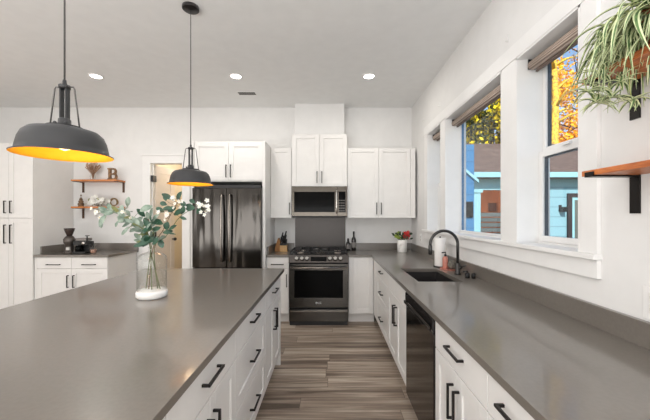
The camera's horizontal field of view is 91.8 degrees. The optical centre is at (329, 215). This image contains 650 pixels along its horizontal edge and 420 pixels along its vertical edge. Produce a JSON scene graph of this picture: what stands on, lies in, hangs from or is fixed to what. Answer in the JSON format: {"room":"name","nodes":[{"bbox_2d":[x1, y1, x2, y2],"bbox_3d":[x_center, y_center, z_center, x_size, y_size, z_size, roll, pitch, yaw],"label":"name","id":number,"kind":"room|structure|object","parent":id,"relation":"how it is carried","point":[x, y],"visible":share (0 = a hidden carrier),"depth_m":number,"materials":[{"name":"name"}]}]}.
{"room":"kitchen","nodes":[
{"label":"kitchen","id":0,"kind":"room"},
{"bbox_2d":[156,165,181,268],"bbox_3d":[-2.400,-0.111,5.745,1.200,2.992,1.910,0,0,0],"label":"wall","id":1,"kind":"structure","parent":0,"point":[178,229],"depth_m":6.03,"materials":[{"name":"paint"}]},
{"bbox_2d":[0,108,411,269],"bbox_3d":[-2.145,-0.111,4.730,7.110,2.992,0.120,0,0,0],"label":"wall","id":2,"kind":"structure","parent":0,"point":[128,133],"depth_m":4.67,"materials":[{"name":"paint"}]},
{"bbox_2d":[40,244,64,253],"bbox_3d":[-3.788,0.450,4.399,0.023,0.100,0.538,0,0,0],"label":"backsplash","id":3,"kind":"structure","parent":2,"relation":"attached to","point":[61,247],"depth_m":4.29,"materials":[{"name":"grey stone"}]},
{"bbox_2d":[71,179,124,192],"bbox_3d":[-3.355,-0.433,4.570,0.650,0.172,0.200,0,0,0],"label":"wall shelf","id":4,"kind":"object","parent":2,"relation":"attached to","point":[82,181],"visible":1,"depth_m":4.54,"materials":[{"name":"brown wood"}]},
{"bbox_2d":[85,163,100,177],"bbox_3d":[-3.437,-0.648,4.575,0.226,0.258,0.096,0,0,0],"label":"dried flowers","id":5,"kind":"object","parent":4,"relation":"on","point":[96,168],"visible":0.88,"depth_m":4.56,"materials":[{"name":"brown plant"}]},
{"bbox_2d":[107,168,117,178],"bbox_3d":[-3.136,-0.606,4.543,0.128,0.170,0.035,0,0,0],"label":"ornament","id":6,"kind":"object","parent":4,"relation":"on","point":[110,173],"visible":0.91,"depth_m":4.53,"materials":[{"name":"brown wood"}]},
{"bbox_2d":[71,206,124,217],"bbox_3d":[-3.355,-0.049,4.570,0.650,0.172,0.200,0,0,0],"label":"wall shelf","id":7,"kind":"object","parent":2,"relation":"attached to","point":[73,207],"visible":0.69,"depth_m":4.47,"materials":[{"name":"brown wood"}]},
{"bbox_2d":[77,195,83,205],"bbox_3d":[-3.605,-0.224,4.560,0.080,0.176,0.080,0,0,0],"label":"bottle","id":8,"kind":"object","parent":7,"relation":"on","point":[80,201],"visible":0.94,"depth_m":4.54,"materials":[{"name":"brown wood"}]},
{"bbox_2d":[84,194,109,205],"bbox_3d":[-3.335,-0.226,4.548,0.393,0.174,0.140,0,0,0],"label":"flower bouquet","id":9,"kind":"object","parent":7,"relation":"on","point":[99,200],"visible":1,"depth_m":4.52,"materials":[{"name":"white plant"}]},
{"bbox_2d":[110,198,118,205],"bbox_3d":[-3.120,-0.199,4.550,0.126,0.127,0.032,0,0,0],"label":"wreath","id":10,"kind":"object","parent":7,"relation":"on","point":[111,199],"visible":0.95,"depth_m":4.54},
{"bbox_2d":[74,243,138,249],"bbox_3d":[-3.305,0.450,4.657,0.941,0.100,0.022,0,0,0],"label":"backsplash","id":11,"kind":"structure","parent":2,"relation":"attached to","point":[99,246],"depth_m":4.65,"materials":[{"name":"grey stone"}]},
{"bbox_2d":[151,165,176,268],"bbox_3d":[-2.434,0.305,4.928,0.502,2.140,0.540,0,0,0],"label":"door","id":12,"kind":"structure","parent":2,"relation":"in","point":[161,176],"depth_m":4.96,"materials":[{"name":"paint"}]},
{"bbox_2d":[141,154,190,268],"bbox_3d":[-2.420,0.236,4.713,0.730,2.297,0.154,0,0,0],"label":"trim","id":13,"kind":"structure","parent":2,"relation":"attached to","point":[148,160],"depth_m":4.65,"materials":[{"name":"paint"}]},
{"bbox_2d":[194,142,261,184],"bbox_3d":[-1.291,-0.695,4.319,0.864,0.510,0.699,0,0,0],"label":"upper cabinet","id":14,"kind":"object","parent":2,"relation":"attached to","point":[226,163],"visible":0.94,"depth_m":4.01,"materials":[{"name":"paint"}]},
{"bbox_2d":[267,243,275,254],"bbox_3d":[-0.807,0.450,4.374,0.022,0.100,0.588,0,0,0],"label":"backsplash","id":15,"kind":"structure","parent":2,"relation":"attached to","point":[271,248],"depth_m":4.29,"materials":[{"name":"grey stone"}]},
{"bbox_2d":[271,148,293,217],"bbox_3d":[-0.671,-0.457,4.489,0.291,0.967,0.359,0,0,0],"label":"upper cabinet","id":16,"kind":"object","parent":2,"relation":"attached to","point":[281,158],"visible":0.97,"depth_m":4.35,"materials":[{"name":"paint"}]},
{"bbox_2d":[287,243,294,249],"bbox_3d":[-0.660,0.450,4.657,0.270,0.100,0.022,0,0,0],"label":"backsplash","id":17,"kind":"structure","parent":2,"relation":"attached to","point":[290,245],"depth_m":4.65,"materials":[{"name":"grey stone"}]},
{"bbox_2d":[295,104,343,134],"bbox_3d":[-0.150,-1.364,4.585,0.710,0.484,0.169,0,0,0],"label":"chase","id":18,"kind":"object","parent":2,"relation":"attached to","point":[319,119],"visible":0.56,"depth_m":4.50,"materials":[{"name":"paint"}]},
{"bbox_2d":[292,134,346,185],"bbox_3d":[-0.144,-0.762,4.473,0.754,0.715,0.389,0,0,0],"label":"upper cabinet","id":19,"kind":"object","parent":2,"relation":"attached to","point":[317,160],"visible":0.83,"depth_m":4.32,"materials":[{"name":"paint"}]},
{"bbox_2d":[292,186,346,217],"bbox_3d":[-0.144,-0.190,4.434,0.746,0.421,0.469,0,0,0],"label":"microwave","id":20,"kind":"object","parent":19,"relation":"attached to","point":[307,201],"visible":1,"depth_m":4.25,"materials":[{"name":"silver metal"}]},
{"bbox_2d":[295,218,344,248],"bbox_3d":[-0.144,0.241,4.666,0.746,0.513,0.008,0,0,0],"label":"panel","id":21,"kind":"object","parent":2,"relation":"attached to","point":[309,232],"visible":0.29,"depth_m":4.66,"materials":[{"name":"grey metal"}]},
{"bbox_2d":[350,243,409,249],"bbox_3d":[0.723,0.450,4.657,0.970,0.100,0.022,0,0,0],"label":"backsplash","id":22,"kind":"structure","parent":2,"relation":"attached to","point":[359,246],"depth_m":4.65,"materials":[{"name":"grey stone"}]},
{"bbox_2d":[346,148,414,217],"bbox_3d":[0.708,-0.457,4.489,0.938,0.967,0.359,0,0,0],"label":"upper cabinet","id":23,"kind":"object","parent":2,"relation":"attached to","point":[380,181],"visible":0.99,"depth_m":4.35,"materials":[{"name":"paint"}]},
{"bbox_2d":[0,0,491,107],"bbox_3d":[-2.145,-1.657,0.745,7.110,0.100,8.090,0,0,0],"label":"ceiling","id":24,"kind":"structure","parent":0,"point":[290,53],"depth_m":3.02,"materials":[{"name":"paint"}]},
{"bbox_2d":[6,0,113,162],"bbox_3d":[-1.070,-0.925,1.270,0.329,1.364,0.329,0,0,0],"label":"pendant lamp","id":25,"kind":"object","parent":24,"relation":"hanging from","point":[61,140],"visible":1,"depth_m":1.24,"materials":[{"name":"grey metal"}]},
{"bbox_2d":[88,73,103,78],"bbox_3d":[-2.686,-1.602,3.616,0.156,0.008,0.156,0,0,0],"label":"recessed light","id":26,"kind":"object","parent":24,"relation":"in","point":[92,75],"visible":1,"depth_m":3.61,"materials":[{"name":"paint"}]},
{"bbox_2d":[167,1,213,185],"bbox_3d":[-1.070,-0.925,2.420,0.329,1.364,0.329,0,0,0],"label":"pendant lamp","id":27,"kind":"object","parent":24,"relation":"hanging from","point":[188,176],"visible":1,"depth_m":2.39,"materials":[{"name":"grey metal"}]},
{"bbox_2d":[229,73,242,78],"bbox_3d":[-1.080,-1.602,3.616,0.156,0.008,0.156,0,0,0],"label":"recessed light","id":28,"kind":"object","parent":24,"relation":"in","point":[231,75],"visible":1,"depth_m":3.61,"materials":[{"name":"paint"}]},
{"bbox_2d":[236,91,257,94],"bbox_3d":[-1.085,-1.603,4.120,0.260,0.008,0.120,0,0,0],"label":"ceiling vent","id":29,"kind":"object","parent":24,"relation":"in","point":[237,92],"visible":1,"depth_m":4.09,"materials":[{"name":"metal"}]},
{"bbox_2d":[362,73,375,78],"bbox_3d":[0.448,-1.602,3.616,0.156,0.008,0.156,0,0,0],"label":"recessed light","id":30,"kind":"object","parent":24,"relation":"in","point":[367,75],"visible":1,"depth_m":3.61,"materials":[{"name":"paint"}]},
{"bbox_2d":[255,316,417,419],"bbox_3d":[-2.145,1.410,1.650,7.110,0.050,9.900,0,0,0],"label":"floor","id":31,"kind":"structure","parent":0,"point":[350,371],"depth_m":2.69,"materials":[{"name":"brown wood"}]},
{"bbox_2d":[0,143,72,308],"bbox_3d":[-4.111,0.225,4.333,0.616,2.319,0.669,0,0,0],"label":"pantry cabinet","id":32,"kind":"object","parent":31,"relation":"on","point":[36,194],"visible":0.81,"depth_m":4.04,"materials":[{"name":"paint"}]},
{"bbox_2d":[35,252,136,298],"bbox_3d":[-3.329,0.957,4.343,0.936,0.854,0.649,0,0,0],"label":"base cabinet","id":33,"kind":"object","parent":31,"relation":"on","point":[53,275],"visible":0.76,"depth_m":4.05,"materials":[{"name":"paint"}]},
{"bbox_2d":[33,243,138,256],"bbox_3d":[-3.317,0.465,4.349,0.965,0.130,0.638,0,0,0],"label":"countertop","id":34,"kind":"structure","parent":33,"relation":"on","point":[103,249],"depth_m":4.35,"materials":[{"name":"grey stone"}]},
{"bbox_2d":[63,228,75,253],"bbox_3d":[-3.490,0.331,4.216,0.136,0.337,0.143,0,0,0],"label":"coffee grinder","id":35,"kind":"object","parent":34,"relation":"on","point":[68,240],"visible":0.91,"depth_m":4.18,"materials":[{"name":"metal"}]},
{"bbox_2d":[72,235,93,253],"bbox_3d":[-3.315,0.379,4.240,0.180,0.241,0.160,0,0,0],"label":"coffee maker","id":36,"kind":"object","parent":34,"relation":"on","point":[84,245],"visible":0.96,"depth_m":4.19,"materials":[{"name":"black metal"}]},
{"bbox_2d":[192,141,194,267],"bbox_3d":[-1.736,0.217,4.327,0.020,2.334,0.683,0,0,0],"label":"end panel","id":37,"kind":"object","parent":31,"relation":"on","point":[192,141],"visible":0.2,"depth_m":3.98,"materials":[{"name":"paint"}]},
{"bbox_2d":[165,332,234,419],"bbox_3d":[-0.754,0.957,1.208,0.651,0.854,0.643,0,0,0],"label":"base cabinet","id":38,"kind":"object","parent":31,"relation":"on","point":[211,396],"visible":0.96,"depth_m":1.23,"materials":[{"name":"paint"}]},
{"bbox_2d":[192,185,261,268],"bbox_3d":[-1.290,0.497,4.250,0.860,1.774,0.779,0,0,0],"label":"refrigerator","id":39,"kind":"object","parent":31,"relation":"on","point":[229,236],"visible":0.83,"depth_m":3.93,"materials":[{"name":"grey metal"}]},
{"bbox_2d":[235,295,264,419],"bbox_3d":[-0.754,0.957,1.885,0.651,0.854,0.704,0,0,0],"label":"base cabinet","id":40,"kind":"object","parent":31,"relation":"on","point":[250,335],"visible":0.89,"depth_m":1.83,"materials":[{"name":"paint"}]},
{"bbox_2d":[262,141,274,268],"bbox_3d":[-0.838,0.217,4.327,0.036,2.334,0.683,0,0,0],"label":"end panel","id":41,"kind":"object","parent":31,"relation":"on","point":[268,223],"visible":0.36,"depth_m":4.07,"materials":[{"name":"paint"}]},
{"bbox_2d":[265,277,279,391],"bbox_3d":[-0.754,0.957,2.580,0.651,0.854,0.678,0,0,0],"label":"base cabinet","id":42,"kind":"object","parent":31,"relation":"on","point":[272,297],"visible":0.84,"depth_m":2.52,"materials":[{"name":"paint"}]},
{"bbox_2d":[0,269,283,419],"bbox_3d":[-1.103,0.515,1.650,1.334,0.030,2.700,0,0,0],"label":"countertop","id":43,"kind":"structure","parent":42,"relation":"on","point":[93,351],"depth_m":1.25,"materials":[{"name":"grey stone"}]},
{"bbox_2d":[135,250,167,299],"bbox_3d":[-1.099,0.345,1.944,0.176,0.309,0.176,0,0,0],"label":"vase","id":44,"kind":"object","parent":43,"relation":"on","point":[143,293],"visible":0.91,"depth_m":1.89,"materials":[{"name":"clear glass"}]},
{"bbox_2d":[89,203,153,289],"bbox_3d":[-1.226,0.188,1.859,0.369,0.525,0.116,0,0,-12],"label":"branch","id":45,"kind":"object","parent":44,"relation":"in","point":[120,211],"visible":0.97,"depth_m":1.86,"materials":[{"name":"green plant"}]},
{"bbox_2d":[116,197,166,288],"bbox_3d":[-1.184,0.166,1.943,0.300,0.570,0.156,0,0,0],"label":"branch","id":46,"kind":"object","parent":44,"relation":"in","point":[127,201],"visible":0.54,"depth_m":1.94,"materials":[{"name":"green plant"}]},
{"bbox_2d":[133,208,160,287],"bbox_3d":[-1.089,0.200,1.884,0.162,0.501,0.106,0,0,21],"label":"branch","id":47,"kind":"object","parent":44,"relation":"in","point":[146,239],"visible":0.96,"depth_m":1.87,"materials":[{"name":"green plant"}]},
{"bbox_2d":[148,191,194,288],"bbox_3d":[-0.970,0.150,1.887,0.311,0.599,0.098,0,0,5],"label":"branch","id":48,"kind":"object","parent":44,"relation":"in","point":[181,210],"visible":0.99,"depth_m":1.90,"materials":[{"name":"green plant"}]},
{"bbox_2d":[154,198,210,288],"bbox_3d":[-0.908,0.170,1.929,0.365,0.560,0.057,0,0,0],"label":"branch","id":49,"kind":"object","parent":44,"relation":"in","point":[199,204],"visible":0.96,"depth_m":1.94,"materials":[{"name":"green plant"}]},
{"bbox_2d":[275,276,280,364],"bbox_3d":[-0.771,0.957,2.931,0.622,0.854,0.018,0,0,0],"label":"island end panel","id":50,"kind":"object","parent":31,"relation":"on","point":[278,362],"visible":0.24,"depth_m":2.93,"materials":[{"name":"paint"}]},
{"bbox_2d":[267,257,289,321],"bbox_3d":[-0.672,0.957,4.343,0.289,0.854,0.649,0,0,0],"label":"base cabinet","id":51,"kind":"object","parent":31,"relation":"on","point":[272,262],"visible":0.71,"depth_m":4.05,"materials":[{"name":"paint"}]},
{"bbox_2d":[266,243,294,256],"bbox_3d":[-0.671,0.465,4.349,0.293,0.130,0.638,0,0,0],"label":"countertop","id":52,"kind":"structure","parent":51,"relation":"on","point":[271,252],"depth_m":4.21,"materials":[{"name":"grey stone"}]},
{"bbox_2d":[275,231,287,251],"bbox_3d":[-0.686,0.356,4.468,0.177,0.286,0.165,0,0,0],"label":"knife block","id":53,"kind":"object","parent":52,"relation":"on","point":[281,245],"visible":1,"depth_m":4.42,"materials":[{"name":"brown wood"}]},
{"bbox_2d":[289,247,348,324],"bbox_3d":[-0.144,0.917,4.280,0.754,0.931,0.719,0,0,0],"label":"range","id":54,"kind":"object","parent":31,"relation":"on","point":[318,276],"visible":1,"depth_m":3.98,"materials":[{"name":"black metal"}]},
{"bbox_2d":[291,250,347,253],"bbox_3d":[-0.144,0.501,4.350,0.754,0.019,0.580,0,0,0],"label":"cooktop","id":55,"kind":"object","parent":54,"relation":"in","point":[292,250],"depth_m":4.25,"materials":[{"name":"black metal"}]},
{"bbox_2d":[348,257,373,321],"bbox_3d":[0.409,0.957,4.359,0.336,0.854,0.618,0,0,0],"label":"base cabinet","id":56,"kind":"object","parent":31,"relation":"on","point":[360,269],"visible":0.84,"depth_m":4.05,"materials":[{"name":"paint"}]},
{"bbox_2d":[374,260,388,344],"bbox_3d":[0.868,0.957,3.535,0.677,0.854,0.988,0,0,0],"label":"base cabinet","id":57,"kind":"object","parent":31,"relation":"on","point":[381,288],"visible":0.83,"depth_m":3.42,"materials":[{"name":"paint"}]},
{"bbox_2d":[388,274,405,384],"bbox_3d":[0.868,0.957,2.664,0.677,0.854,0.746,0,0,0],"label":"base cabinet","id":58,"kind":"object","parent":31,"relation":"on","point":[396,293],"visible":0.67,"depth_m":2.61,"materials":[{"name":"paint"}]},
{"bbox_2d":[347,243,649,419],"bbox_3d":[0.723,0.465,2.284,0.970,0.130,4.768,0,0,0],"label":"countertop","id":59,"kind":"structure","parent":58,"relation":"on","point":[560,356],"depth_m":1.27,"materials":[{"name":"grey stone"}]},
{"bbox_2d":[346,238,349,250],"bbox_3d":[0.262,0.412,4.560,0.067,0.175,0.067,0,0,0],"label":"bottle","id":60,"kind":"object","parent":59,"relation":"on","point":[348,242],"visible":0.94,"depth_m":4.53,"materials":[{"name":"black glass"}]},
{"bbox_2d":[351,231,355,250],"bbox_3d":[0.345,0.362,4.580,0.067,0.275,0.067,0,0,0],"label":"bottle","id":61,"kind":"object","parent":59,"relation":"on","point":[353,241],"visible":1,"depth_m":4.56,"materials":[{"name":"black glass"}]},
{"bbox_2d":[392,230,412,252],"bbox_3d":[1.008,0.347,4.377,0.278,0.305,0.167,0,0,-17],"label":"potted flower","id":62,"kind":"object","parent":59,"relation":"on","point":[402,239],"visible":1,"depth_m":4.34,"materials":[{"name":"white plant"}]},
{"bbox_2d":[406,272,455,281],"bbox_3d":[0.845,0.635,2.700,0.360,0.209,0.620,0,0,0],"label":"sink","id":63,"kind":"object","parent":59,"relation":"in","point":[419,276],"visible":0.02,"depth_m":3.00,"materials":[{"name":"black metal"}]},
{"bbox_2d":[433,236,445,267],"bbox_3d":[1.085,0.350,3.100,0.130,0.300,0.130,0,0,0],"label":"paper towel roll","id":64,"kind":"object","parent":59,"relation":"on","point":[439,243],"visible":0.79,"depth_m":3.06,"materials":[{"name":"white paper"}]},
{"bbox_2d":[428,229,465,274],"bbox_3d":[0.994,0.307,2.684,0.304,0.384,0.085,0,0,0],"label":"faucet","id":65,"kind":"object","parent":59,"relation":"on","point":[458,266],"visible":1,"depth_m":2.69,"materials":[{"name":"black metal"}]},
{"bbox_2d":[463,271,469,277],"bbox_3d":[1.101,0.470,2.545,0.053,0.058,0.036,0,0,0],"label":"soap dispenser","id":66,"kind":"object","parent":59,"relation":"on","point":[467,275],"visible":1,"depth_m":2.53,"materials":[{"name":"black metal"}]},
{"bbox_3d":[1.112,0.495,2.950,0.160,0.009,0.160,0,0,0],"label":"tray","id":67,"kind":"object","parent":59,"relation":"on","visible":0},
{"bbox_2d":[442,252,447,268],"bbox_3d":[1.079,0.414,2.965,0.062,0.157,0.050,0,0,0],"label":"soap bottle","id":68,"kind":"object","parent":67,"relation":"on","point":[445,258],"visible":1,"depth_m":2.95,"materials":[{"name":"pink plastic"}]},
{"bbox_2d":[447,260,455,268],"bbox_3d":[1.136,0.454,2.930,0.084,0.078,0.084,0,0,0],"label":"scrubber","id":69,"kind":"object","parent":67,"relation":"on","point":[451,264],"visible":0.89,"depth_m":2.90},
{"bbox_2d":[404,292,435,419],"bbox_3d":[0.859,0.958,1.984,0.662,0.852,0.603,0,0,0],"label":"dishwasher","id":70,"kind":"object","parent":31,"relation":"on","point":[420,326],"visible":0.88,"depth_m":1.92,"materials":[{"name":"metal"}]},
{"bbox_2d":[435,321,488,419],"bbox_3d":[0.868,0.957,1.398,0.677,0.854,0.554,0,0,0],"label":"base cabinet","id":71,"kind":"object","parent":31,"relation":"on","point":[461,384],"visible":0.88,"depth_m":1.37,"materials":[{"name":"paint"}]},
{"bbox_2d":[488,374,534,419],"bbox_3d":[0.868,0.957,0.939,0.677,0.854,0.356,0,0,0],"label":"base cabinet","id":72,"kind":"object","parent":31,"relation":"on","point":[501,406],"visible":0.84,"depth_m":1.01,"materials":[{"name":"paint"}]},
{"bbox_2d":[412,0,649,321],"bbox_3d":[1.310,-0.111,0.735,0.200,2.992,7.870,0,0,0],"label":"wall","id":73,"kind":"structure","parent":0,"point":[625,237],"depth_m":1.46,"materials":[{"name":"paint"}]},
{"bbox_2d":[427,122,440,229],"bbox_3d":[1.292,-0.408,3.630,0.205,1.202,0.480,0,0,0],"label":"window","id":74,"kind":"structure","parent":73,"relation":"in","point":[433,146],"depth_m":3.86,"materials":[{"name":"paint"}]},
{"bbox_2d":[433,131,439,140],"bbox_3d":[1.280,-0.951,3.630,0.061,0.084,0.447,0,0,0],"label":"roller shade","id":75,"kind":"object","parent":74,"relation":"attached to","point":[436,136],"visible":0.48,"depth_m":3.74,"materials":[{"name":"beige fabric"}]},
{"bbox_2d":[445,71,501,240],"bbox_3d":[1.292,-0.408,2.725,0.205,1.202,1.080,0,0,0],"label":"window","id":76,"kind":"structure","parent":73,"relation":"in","point":[454,136],"depth_m":3.25,"materials":[{"name":"paint"}]},
{"bbox_2d":[452,84,500,126],"bbox_3d":[1.280,-0.951,2.724,0.061,0.084,1.047,0,0,0],"label":"roller shade","id":77,"kind":"object","parent":76,"relation":"attached to","point":[495,94],"visible":0.58,"depth_m":2.69,"materials":[{"name":"beige fabric"}]},
{"bbox_2d":[424,0,583,135],"bbox_3d":[1.198,-1.059,2.685,0.024,0.100,2.610,0,0,0],"label":"trim","id":78,"kind":"structure","parent":73,"relation":"attached to","point":[563,8],"depth_m":2.04,"materials":[{"name":"paint"}]},
{"bbox_2d":[422,229,601,278],"bbox_3d":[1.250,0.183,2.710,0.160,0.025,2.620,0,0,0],"label":"trim","id":79,"kind":"structure","parent":73,"relation":"attached to","point":[556,249],"depth_m":1.83,"materials":[{"name":"paint"}]},
{"bbox_2d":[424,0,600,253],"bbox_3d":[1.200,-0.419,2.690,0.020,1.180,2.570,0,0,0],"label":"trim","id":80,"kind":"structure","parent":73,"relation":"attached to","point":[590,122],"depth_m":1.50,"materials":[{"name":"paint"}]},
{"bbox_2d":[410,243,649,349],"bbox_3d":[1.197,0.450,2.272,0.022,0.100,4.744,0,0,0],"label":"backsplash","id":81,"kind":"structure","parent":73,"relation":"attached to","point":[634,330],"depth_m":1.55,"materials":[{"name":"grey stone"}]},
{"bbox_2d":[516,4,579,251],"bbox_3d":[1.292,-0.408,1.760,0.205,1.202,0.520,0,0,0],"label":"window","id":82,"kind":"structure","parent":73,"relation":"in","point":[534,147],"depth_m":2.01,"materials":[{"name":"paint"}]},
{"bbox_2d":[528,25,577,71],"bbox_3d":[1.280,-0.951,1.760,0.061,0.084,0.487,0,0,0],"label":"roller shade","id":83,"kind":"object","parent":82,"relation":"attached to","point":[558,48],"visible":0.63,"depth_m":1.78,"materials":[{"name":"beige fabric"}]},
{"bbox_2d":[582,160,649,213],"bbox_3d":[1.116,-0.096,0.920,0.188,0.172,0.740,0,0,0],"label":"wall shelf","id":84,"kind":"object","parent":73,"relation":"attached to","point":[633,171],"visible":1,"depth_m":1.23,"materials":[{"name":"brown wood"}]},
{"bbox_2d":[582,44,649,120],"bbox_3d":[1.116,-0.469,0.920,0.188,0.172,0.740,0,0,0],"label":"wall shelf","id":85,"kind":"object","parent":73,"relation":"attached to","point":[636,114],"visible":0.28,"depth_m":1.16,"materials":[{"name":"brown wood"}]},
{"bbox_2d":[561,0,649,115],"bbox_3d":[1.051,-0.636,1.108,0.328,0.544,0.542,0,0,5],"label":"spider plant","id":86,"kind":"object","parent":85,"relation":"on","point":[618,39],"visible":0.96,"depth_m":1.13,"materials":[{"name":"plant"}]},
{"bbox_2d":[643,285,649,318],"bbox_3d":[1.205,0.328,1.174,0.009,0.125,0.078,0,0,0],"label":"wall outlet","id":87,"kind":"object","parent":73,"relation":"attached to","point":[646,289],"visible":1,"depth_m":1.20,"materials":[{"name":"paint"}]},
{"label":"outside","id":88,"kind":"structure","parent":0,"visible":0},
{"bbox_3d":[20.800,1.560,24.000,38.400,0.250,72.000,0,0,0],"label":"ground","id":89,"kind":"structure","parent":88,"visible":0},
{"bbox_2d":[466,145,478,230],"bbox_3d":[3.025,-0.190,8.215,1.450,3.250,0.570,0,0,0],"label":"house wing","id":90,"kind":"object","parent":89,"relation":"on","point":[470,177],"visible":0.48,"depth_m":8.00,"materials":[{"name":"blue"}]},
{"bbox_2d":[466,103,500,143],"bbox_3d":[6.336,-2.786,15.600,3.827,8.455,4.334,0,0,39],"label":"tree","id":91,"kind":"object","parent":89,"relation":"on","point":[483,113],"visible":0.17,"depth_m":14.76,"materials":[{"name":"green plant"}]},
{"bbox_2d":[466,98,500,143],"bbox_3d":[8.151,-3.405,16.027,4.679,9.692,4.665,0,0,-38],"label":"tree","id":92,"kind":"object","parent":89,"relation":"on","point":[497,103],"visible":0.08,"depth_m":15.59,"materials":[{"name":"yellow plant"}]},
{"bbox_2d":[466,144,577,238],"bbox_3d":[7.450,-0.705,10.810,10.100,4.280,4.380,0,0,0],"label":"house","id":93,"kind":"structure","parent":89,"relation":"on","point":[487,157],"depth_m":9.00,"materials":[{"name":"blue"}]},
{"bbox_2d":[552,56,577,143],"bbox_3d":[10.368,-4.204,15.421,3.830,11.292,3.724,0,0,-35],"label":"tree","id":94,"kind":"object","parent":89,"relation":"on","point":[559,89],"visible":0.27,"depth_m":14.26,"materials":[{"name":"yellow plant"}]},
{"bbox_2d":[557,48,577,132],"bbox_3d":[14.228,-4.651,17.962,5.946,12.177,4.323,0,0,0],"label":"tree","id":95,"kind":"object","parent":89,"relation":"on","point":[574,49],"visible":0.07,"depth_m":17.94,"materials":[{"name":"orange plant"}]},
{"bbox_2d":[559,109,577,142],"bbox_3d":[12.572,-2.352,16.535,5.743,7.584,4.135,0,0,0],"label":"tree","id":96,"kind":"object","parent":89,"relation":"on","point":[572,124],"visible":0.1,"depth_m":16.28,"materials":[{"name":"orange plant"}]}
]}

